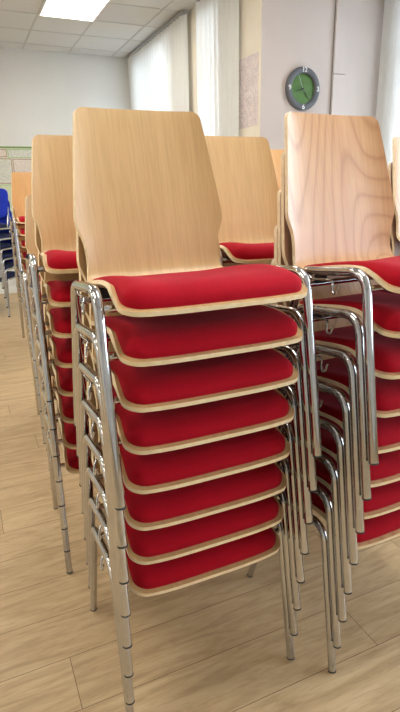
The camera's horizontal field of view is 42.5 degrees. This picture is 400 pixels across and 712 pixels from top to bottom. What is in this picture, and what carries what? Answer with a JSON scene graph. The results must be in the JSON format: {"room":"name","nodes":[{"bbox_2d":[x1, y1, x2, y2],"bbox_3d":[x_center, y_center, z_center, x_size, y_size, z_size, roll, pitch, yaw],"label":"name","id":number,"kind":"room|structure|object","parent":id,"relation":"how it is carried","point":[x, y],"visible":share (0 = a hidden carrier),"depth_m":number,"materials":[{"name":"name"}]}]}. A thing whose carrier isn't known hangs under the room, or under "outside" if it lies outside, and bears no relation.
{"room":"community hall","nodes":[
{"label":"community hall","id":0,"kind":"room"},
{"bbox_2d":[0,47,129,286],"bbox_3d":[-4.200,-2.264,6.566,7.515,3.200,0.200,-9,19,-23],"label":"wall","id":1,"kind":"structure","parent":0,"point":[41,91],"depth_m":7.06,"materials":[{"name":"white paint"}]},
{"bbox_2d":[0,285,20,293],"bbox_3d":[-4.148,-0.755,6.933,7.065,0.100,0.015,-9,19,-23],"label":"baseboard","id":2,"kind":"structure","parent":1,"relation":"attached to","point":[12,289],"depth_m":7.51,"materials":[{"name":"white plastic"}]},
{"bbox_2d":[0,146,31,217],"bbox_3d":[-3.019,-2.281,6.989,3.040,1.070,0.024,-9,19,-23],"label":"notice board","id":3,"kind":"object","parent":1,"relation":"attached to","point":[1,147],"visible":0.02,"depth_m":7.05,"materials":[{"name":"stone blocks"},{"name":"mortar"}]},
{"bbox_2d":[0,149,6,156],"bbox_3d":[-2.878,-2.732,6.913,0.525,0.100,0.002,-9,19,-23],"label":"chart","id":4,"kind":"object","parent":3,"relation":"attached to","point":[3,153],"visible":1,"depth_m":7.00,"materials":[{"name":"beige paper"}]},
{"bbox_2d":[0,185,12,213],"bbox_3d":[-2.844,-2.162,7.105,0.575,0.385,0.002,-9,19,-23],"label":"chart","id":5,"kind":"object","parent":3,"relation":"attached to","point":[6,187],"visible":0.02,"depth_m":7.16,"materials":[{"name":"beige paper"}]},
{"bbox_2d":[0,159,12,183],"bbox_3d":[-2.851,-2.514,6.993,0.575,0.325,0.002,-9,19,-23],"label":"chart","id":6,"kind":"object","parent":3,"relation":"attached to","point":[6,169],"visible":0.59,"depth_m":7.07,"materials":[{"name":"beige paper"}]},
{"bbox_2d":[7,149,31,157],"bbox_3d":[-2.343,-2.811,7.141,0.620,0.110,0.002,-9,19,-23],"label":"chart","id":7,"kind":"object","parent":3,"relation":"attached to","point":[12,153],"visible":0.51,"depth_m":7.08,"materials":[{"name":"beige paper"}]},
{"bbox_2d":[12,159,30,171],"bbox_3d":[-2.316,-2.609,7.216,0.570,0.290,0.002,-9,19,-23],"label":"chart","id":8,"kind":"object","parent":3,"relation":"attached to","point":[19,165],"visible":0.24,"depth_m":7.13,"materials":[{"name":"beige paper"}]},
{"bbox_2d":[0,0,195,57],"bbox_3d":[-1.181,-2.327,1.119,8.830,0.100,12.140,-9,19,-23],"label":"ceiling","id":9,"kind":"structure","parent":0,"point":[117,13],"depth_m":5.93,"materials":[{"name":"tile"}]},
{"bbox_2d":[38,0,110,21],"bbox_3d":[-1.209,-3.523,5.082,0.600,0.016,1.200,-9,19,-23],"label":"recessed light","id":10,"kind":"object","parent":9,"relation":"in","point":[82,10],"visible":1,"depth_m":5.33,"materials":[{"name":"white plastic"}]},
{"bbox_2d":[0,0,187,56],"bbox_3d":[-1.180,-2.279,1.135,8.430,0.006,11.740,-9,19,-23],"label":"trim","id":11,"kind":"structure","parent":9,"relation":"attached to","point":[166,6],"depth_m":6.00,"materials":[{"name":"white metal"}]},
{"bbox_2d":[128,10,188,111],"bbox_3d":[-0.552,-2.827,6.639,0.055,2.285,2.021,-9,19,-23],"label":"vertical blind","id":12,"kind":"object","parent":9,"relation":"hanging from","point":[158,68],"visible":0.41,"depth_m":6.13,"materials":[{"name":"fabric"}]},
{"bbox_2d":[376,0,399,166],"bbox_3d":[2.227,-2.018,3.912,0.056,2.285,2.451,-9,19,-23],"label":"vertical blind","id":13,"kind":"object","parent":9,"relation":"hanging from","point":[388,95],"visible":0.42,"depth_m":4.77,"materials":[{"name":"fabric"}]},
{"bbox_2d":[0,293,399,711],"bbox_3d":[-1.433,0.769,2.126,12.189,0.001,12.840,-9,19,-23],"label":"floor","id":14,"kind":"structure","parent":0,"point":[216,644],"depth_m":1.68,"materials":[{"name":"brown wood"}]},
{"bbox_2d":[0,259,17,316],"bbox_3d":[-2.462,-0.959,6.195,0.515,0.871,0.622,0,18,5],"label":"chair","id":15,"kind":"object","parent":14,"relation":"on","point":[10,275],"visible":0.33,"depth_m":6.02,"materials":[{"name":"silver metal"}]},
{"bbox_2d":[0,211,16,288],"bbox_3d":[-2.474,-1.269,6.034,0.515,0.871,0.622,0,18,5],"label":"chair","id":16,"kind":"object","parent":15,"relation":"on","point":[3,246],"visible":0.48,"depth_m":5.95,"materials":[{"name":"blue metal"}]},
{"bbox_2d":[0,201,16,278],"bbox_3d":[-2.478,-1.373,5.980,0.515,0.871,0.622,0,18,5],"label":"chair","id":17,"kind":"object","parent":16,"relation":"on","point":[3,236],"visible":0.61,"depth_m":6.01,"materials":[{"name":"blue metal"}]},
{"bbox_2d":[0,188,15,244],"bbox_3d":[-2.481,-1.476,5.926,0.515,0.871,0.622,0,18,5],"label":"chair","id":18,"kind":"object","parent":17,"relation":"on","point":[4,210],"visible":0.89,"depth_m":6.02,"materials":[{"name":"blue fabric"}]},
{"bbox_2d":[2,234,15,307],"bbox_3d":[-2.466,-1.062,6.141,0.515,0.871,0.622,0,18,5],"label":"chair","id":19,"kind":"object","parent":15,"relation":"on","point":[7,265],"visible":0.31,"depth_m":6.00,"materials":[{"name":"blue metal"}]},
{"bbox_2d":[0,226,17,297],"bbox_3d":[-2.470,-1.166,6.087,0.515,0.871,0.622,0,18,5],"label":"chair","id":20,"kind":"object","parent":19,"relation":"on","point":[5,255],"visible":0.39,"depth_m":5.97,"materials":[{"name":"blue plastic"}]},
{"bbox_2d":[19,297,28,345],"bbox_3d":[-1.469,-0.571,4.958,0.526,0.841,0.540,-9,19,-24],"label":"chair","id":21,"kind":"object","parent":14,"relation":"on","point":[20,298],"visible":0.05,"depth_m":4.98,"materials":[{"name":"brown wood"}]},
{"bbox_2d":[18,286,27,336],"bbox_3d":[-1.467,-0.666,4.917,0.526,0.841,0.540,-9,19,-24],"label":"chair","id":22,"kind":"object","parent":21,"relation":"on","point":[19,287],"visible":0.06,"depth_m":4.86,"materials":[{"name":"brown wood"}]},
{"bbox_2d":[17,266,26,327],"bbox_3d":[-1.464,-0.761,4.876,0.526,0.841,0.540,-9,19,-24],"label":"chair","id":23,"kind":"object","parent":22,"relation":"on","point":[18,276],"visible":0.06,"depth_m":4.82,"materials":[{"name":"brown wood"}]},
{"bbox_2d":[16,255,26,316],"bbox_3d":[-1.462,-0.856,4.835,0.526,0.841,0.540,-9,19,-24],"label":"chair","id":24,"kind":"object","parent":23,"relation":"on","point":[23,262],"visible":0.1,"depth_m":4.75,"materials":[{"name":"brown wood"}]},
{"bbox_2d":[14,244,26,302],"bbox_3d":[-1.459,-0.951,4.794,0.526,0.841,0.540,-9,19,-24],"label":"chair","id":25,"kind":"object","parent":24,"relation":"on","point":[23,251],"visible":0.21,"depth_m":4.71,"materials":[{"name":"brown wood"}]},
{"bbox_2d":[13,226,25,294],"bbox_3d":[-1.457,-1.046,4.753,0.526,0.841,0.540,-9,19,-24],"label":"chair","id":26,"kind":"object","parent":25,"relation":"on","point":[21,240],"visible":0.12,"depth_m":4.60,"materials":[{"name":"brown wood"}]},
{"bbox_2d":[11,208,24,282],"bbox_3d":[-1.454,-1.141,4.712,0.526,0.841,0.540,-9,19,-24],"label":"chair","id":27,"kind":"object","parent":26,"relation":"on","point":[20,228],"visible":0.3,"depth_m":4.66,"materials":[{"name":"brown wood"}]},
{"bbox_2d":[10,172,30,271],"bbox_3d":[-1.452,-1.236,4.671,0.526,0.841,0.540,-9,19,-24],"label":"chair","id":28,"kind":"object","parent":27,"relation":"on","point":[20,181],"visible":0.27,"depth_m":4.72,"materials":[{"name":"brown wood"}]},
{"bbox_2d":[32,357,45,443],"bbox_3d":[-0.752,-0.002,3.121,0.526,0.841,0.540,-8,19,-20],"label":"chair","id":29,"kind":"object","parent":14,"relation":"on","point":[36,395],"visible":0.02,"depth_m":3.16,"materials":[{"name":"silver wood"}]},
{"bbox_2d":[30,341,48,427],"bbox_3d":[-0.750,-0.097,3.080,0.526,0.841,0.540,-8,19,-20],"label":"chair","id":30,"kind":"object","parent":29,"relation":"on","point":[41,416],"visible":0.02,"depth_m":2.88,"materials":[{"name":"silver wood"}]},
{"bbox_2d":[28,324,45,411],"bbox_3d":[-0.748,-0.192,3.039,0.526,0.841,0.540,-8,19,-20],"label":"chair","id":31,"kind":"object","parent":30,"relation":"on","point":[39,401],"visible":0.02,"depth_m":2.84,"materials":[{"name":"silver metal"}]},
{"bbox_2d":[25,307,39,394],"bbox_3d":[-0.747,-0.287,2.997,0.526,0.841,0.540,-8,19,-20],"label":"chair","id":32,"kind":"object","parent":31,"relation":"on","point":[37,385],"visible":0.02,"depth_m":2.81,"materials":[{"name":"silver metal"}]},
{"bbox_2d":[23,251,40,377],"bbox_3d":[-0.745,-0.382,2.956,0.526,0.841,0.540,-8,19,-20],"label":"chair","id":33,"kind":"object","parent":32,"relation":"on","point":[34,362],"visible":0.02,"depth_m":2.77,"materials":[{"name":"silver wood"}]},
{"bbox_2d":[21,195,40,360],"bbox_3d":[-0.743,-0.477,2.915,0.526,0.841,0.540,-8,19,-20],"label":"chair","id":34,"kind":"object","parent":33,"relation":"on","point":[30,245],"visible":0.11,"depth_m":2.95,"materials":[{"name":"brown wood"}]},
{"bbox_2d":[47,376,92,573],"bbox_3d":[-0.360,0.309,2.114,0.526,0.841,0.540,-8,19,-20],"label":"chair","id":35,"kind":"object","parent":14,"relation":"on","point":[71,460],"visible":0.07,"depth_m":1.91,"materials":[{"name":"brown wood"}]},
{"bbox_2d":[44,353,89,551],"bbox_3d":[-0.358,0.214,2.073,0.526,0.841,0.540,-8,19,-20],"label":"chair","id":36,"kind":"object","parent":35,"relation":"on","point":[68,430],"visible":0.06,"depth_m":1.86,"materials":[{"name":"brown wood"}]},
{"bbox_2d":[42,329,86,529],"bbox_3d":[-0.357,0.120,2.032,0.526,0.841,0.540,-8,19,-20],"label":"chair","id":37,"kind":"object","parent":36,"relation":"on","point":[65,403],"visible":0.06,"depth_m":1.82,"materials":[{"name":"brown wood"}]},
{"bbox_2d":[39,305,86,506],"bbox_3d":[-0.355,0.025,1.990,0.526,0.841,0.540,-8,19,-20],"label":"chair","id":38,"kind":"object","parent":37,"relation":"on","point":[63,376],"visible":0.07,"depth_m":1.78,"materials":[{"name":"brown wood"}]},
{"bbox_2d":[36,279,83,482],"bbox_3d":[-0.353,-0.070,1.949,0.526,0.841,0.540,-8,19,-20],"label":"chair","id":39,"kind":"object","parent":38,"relation":"on","point":[61,348],"visible":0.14,"depth_m":1.74,"materials":[{"name":"brown wood"}]},
{"bbox_2d":[32,252,81,456],"bbox_3d":[-0.351,-0.165,1.908,0.526,0.841,0.540,-8,19,-20],"label":"chair","id":40,"kind":"object","parent":39,"relation":"on","point":[59,321],"visible":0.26,"depth_m":1.70,"materials":[{"name":"brown wood"}]},
{"bbox_2d":[29,224,80,430],"bbox_3d":[-0.350,-0.260,1.867,0.526,0.841,0.540,-8,19,-20],"label":"chair","id":41,"kind":"object","parent":40,"relation":"on","point":[57,286],"visible":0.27,"depth_m":1.66,"materials":[{"name":"brown wood"}]},
{"bbox_2d":[26,135,78,401],"bbox_3d":[-0.348,-0.355,1.825,0.526,0.841,0.540,-8,19,-20],"label":"chair","id":42,"kind":"object","parent":41,"relation":"on","point":[52,155],"visible":0.29,"depth_m":1.89,"materials":[{"name":"brown wood"}]},
{"bbox_2d":[90,451,294,711],"bbox_3d":[-0.067,0.481,1.555,0.526,0.841,0.540,-9,19,-23],"label":"chair","id":43,"kind":"object","parent":14,"relation":"on","point":[181,572],"visible":0.35,"depth_m":1.34,"materials":[{"name":"red fabric"}]},
{"bbox_2d":[88,417,297,704],"bbox_3d":[-0.065,0.386,1.514,0.526,0.841,0.540,-9,19,-23],"label":"chair","id":44,"kind":"object","parent":43,"relation":"on","point":[159,545],"visible":0.23,"depth_m":1.30,"materials":[{"name":"red fabric"}]},
{"bbox_2d":[85,381,300,677],"bbox_3d":[-0.063,0.291,1.472,0.526,0.841,0.540,-9,19,-23],"label":"chair","id":45,"kind":"object","parent":44,"relation":"on","point":[143,512],"visible":0.34,"depth_m":1.26,"materials":[{"name":"red fabric"}]},
{"bbox_2d":[83,344,304,648],"bbox_3d":[-0.061,0.196,1.431,0.526,0.841,0.540,-9,19,-23],"label":"chair","id":46,"kind":"object","parent":45,"relation":"on","point":[169,470],"visible":0.3,"depth_m":1.22,"materials":[{"name":"red fabric"}]},
{"bbox_2d":[80,314,308,617],"bbox_3d":[-0.059,0.101,1.390,0.526,0.841,0.540,-9,19,-23],"label":"chair","id":47,"kind":"object","parent":46,"relation":"on","point":[145,433],"visible":0.42,"depth_m":1.18,"materials":[{"name":"red fabric"}]},
{"bbox_2d":[77,270,312,584],"bbox_3d":[-0.056,0.006,1.349,0.526,0.841,0.540,-9,19,-23],"label":"chair","id":48,"kind":"object","parent":47,"relation":"on","point":[175,385],"visible":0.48,"depth_m":1.15,"materials":[{"name":"red fabric"}]},
{"bbox_2d":[74,230,317,548],"bbox_3d":[-0.054,-0.089,1.308,0.526,0.841,0.540,-9,19,-23],"label":"chair","id":49,"kind":"object","parent":48,"relation":"on","point":[177,338],"visible":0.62,"depth_m":1.11,"materials":[{"name":"red fabric"}]},
{"bbox_2d":[70,107,321,510],"bbox_3d":[-0.052,-0.184,1.267,0.526,0.841,0.540,-9,19,-23],"label":"chair","id":50,"kind":"object","parent":49,"relation":"on","point":[147,213],"visible":0.98,"depth_m":1.34,"materials":[{"name":"brown wood"}]},
{"bbox_2d":[247,463,399,673],"bbox_3d":[0.483,0.421,1.708,0.526,0.841,0.540,-10,20,-26],"label":"chair","id":51,"kind":"object","parent":14,"relation":"on","point":[385,527],"visible":0.09,"depth_m":1.46,"materials":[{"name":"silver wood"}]},
{"bbox_2d":[279,433,399,648],"bbox_3d":[0.487,0.326,1.668,0.526,0.841,0.540,-10,20,-26],"label":"chair","id":52,"kind":"object","parent":51,"relation":"on","point":[385,499],"visible":0.09,"depth_m":1.42,"materials":[{"name":"silver wood"}]},
{"bbox_2d":[270,303,399,622],"bbox_3d":[0.491,0.230,1.628,0.526,0.841,0.540,-10,20,-26],"label":"chair","id":53,"kind":"object","parent":52,"relation":"on","point":[387,471],"visible":0.14,"depth_m":1.38,"materials":[{"name":"silver wood"}]},
{"bbox_2d":[271,259,399,594],"bbox_3d":[0.495,0.135,1.587,0.526,0.841,0.540,-10,20,-26],"label":"chair","id":54,"kind":"object","parent":53,"relation":"on","point":[388,429],"visible":0.16,"depth_m":1.35,"materials":[{"name":"silver wood"}]},
{"bbox_2d":[274,225,399,564],"bbox_3d":[0.499,0.040,1.547,0.526,0.841,0.540,-10,20,-26],"label":"chair","id":55,"kind":"object","parent":54,"relation":"on","point":[336,374],"visible":0.21,"depth_m":1.31,"materials":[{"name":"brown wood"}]},
{"bbox_2d":[277,190,399,533],"bbox_3d":[0.502,-0.055,1.507,0.526,0.841,0.540,-10,20,-26],"label":"chair","id":56,"kind":"object","parent":55,"relation":"on","point":[341,342],"visible":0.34,"depth_m":1.28,"materials":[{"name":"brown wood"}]},
{"bbox_2d":[277,152,399,500],"bbox_3d":[0.506,-0.151,1.466,0.526,0.841,0.540,-10,20,-26],"label":"chair","id":57,"kind":"object","parent":56,"relation":"on","point":[347,303],"visible":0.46,"depth_m":1.26,"materials":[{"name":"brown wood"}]},
{"bbox_2d":[284,111,399,464],"bbox_3d":[0.510,-0.246,1.426,0.526,0.841,0.540,-10,20,-26],"label":"chair","id":58,"kind":"object","parent":57,"relation":"on","point":[340,209],"visible":0.94,"depth_m":1.51,"materials":[{"name":"brown wood"}]},
{"bbox_2d":[186,0,261,136],"bbox_3d":[-0.098,-2.262,6.291,0.250,3.200,3.652,-9,19,-23],"label":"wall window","id":59,"kind":"structure","parent":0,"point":[250,11],"depth_m":4.61,"materials":[{"name":"beige paint"}]},
{"bbox_2d":[195,0,238,136],"bbox_3d":[0.168,-2.357,5.112,0.056,2.285,0.812,-9,19,-23],"label":"vertical blind","id":60,"kind":"object","parent":59,"relation":"attached to","point":[217,21],"visible":0.56,"depth_m":4.93,"materials":[{"name":"fabric"}]},
{"bbox_2d":[239,51,258,128],"bbox_3d":[0.427,-2.393,4.671,0.007,0.580,0.400,-9,19,-23],"label":"poster","id":61,"kind":"object","parent":59,"relation":"attached to","point":[248,66],"visible":0.88,"depth_m":4.64,"materials":[{"name":"beige paper"}]},
{"bbox_2d":[260,0,384,149],"bbox_3d":[1.109,-1.884,5.024,1.365,3.200,0.250,-9,19,-23],"label":"wall","id":62,"kind":"structure","parent":0,"point":[295,34],"depth_m":4.60,"materials":[{"name":"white paint"}]},
{"bbox_2d":[285,66,319,110],"bbox_3d":[0.924,-2.398,4.612,0.356,0.356,0.040,-9,19,-23],"label":"wall clock","id":63,"kind":"object","parent":62,"relation":"attached to","point":[302,86],"visible":1,"depth_m":4.61,"materials":[{"name":"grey plastic"}]},
{"bbox_2d":[329,0,349,114],"bbox_3d":[1.289,-1.914,4.941,0.142,3.100,0.027,-9,19,-23],"label":"trim","id":64,"kind":"structure","parent":62,"relation":"attached to","point":[341,17],"depth_m":4.67,"materials":[{"name":"paint"}]},
{"bbox_3d":[0.216,-0.218,2.039,0.526,0.841,0.540,-8,19,-21],"label":"chair","id":65,"kind":"object","parent":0,"visible":0},
{"bbox_2d":[222,254,270,266],"bbox_3d":[0.218,-0.313,1.998,0.526,0.841,0.540,-8,19,-21],"label":"chair","id":66,"kind":"object","parent":65,"relation":"on","point":[229,263],"visible":0.02,"depth_m":2.13,"materials":[{"name":"brown wood"}]},
{"bbox_2d":[205,136,278,266],"bbox_3d":[0.220,-0.408,1.956,0.526,0.841,0.540,-8,19,-21],"label":"chair","id":67,"kind":"object","parent":66,"relation":"on","point":[243,169],"visible":0.42,"depth_m":2.08,"materials":[{"name":"brown wood"}]},
{"bbox_3d":[1.094,-0.312,2.276,0.526,0.841,0.540,-11,20,-28],"label":"chair","id":68,"kind":"object","parent":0,"visible":0},
{"bbox_2d":[388,162,399,255],"bbox_3d":[1.097,-0.407,2.235,0.526,0.841,0.540,-11,20,-28],"label":"chair","id":69,"kind":"object","parent":68,"relation":"on","point":[395,242],"visible":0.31,"depth_m":2.26,"materials":[{"name":"brown wood"}]},
{"bbox_2d":[392,137,399,240],"bbox_3d":[1.100,-0.502,2.194,0.526,0.841,0.540,-11,20,-28],"label":"chair","id":70,"kind":"object","parent":69,"relation":"on","point":[396,140],"visible":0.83,"depth_m":2.21,"materials":[{"name":"brown wood"}]},
{"bbox_3d":[0.588,-0.554,2.730,0.526,0.841,0.540,-9,19,-23],"label":"chair","id":71,"kind":"object","parent":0,"visible":0},
{"bbox_2d":[270,149,283,189],"bbox_3d":[0.590,-0.649,2.689,0.526,0.841,0.540,-9,19,-23],"label":"chair","id":72,"kind":"object","parent":71,"relation":"on","point":[276,154],"visible":0.03,"depth_m":2.77,"materials":[{"name":"brown wood"}]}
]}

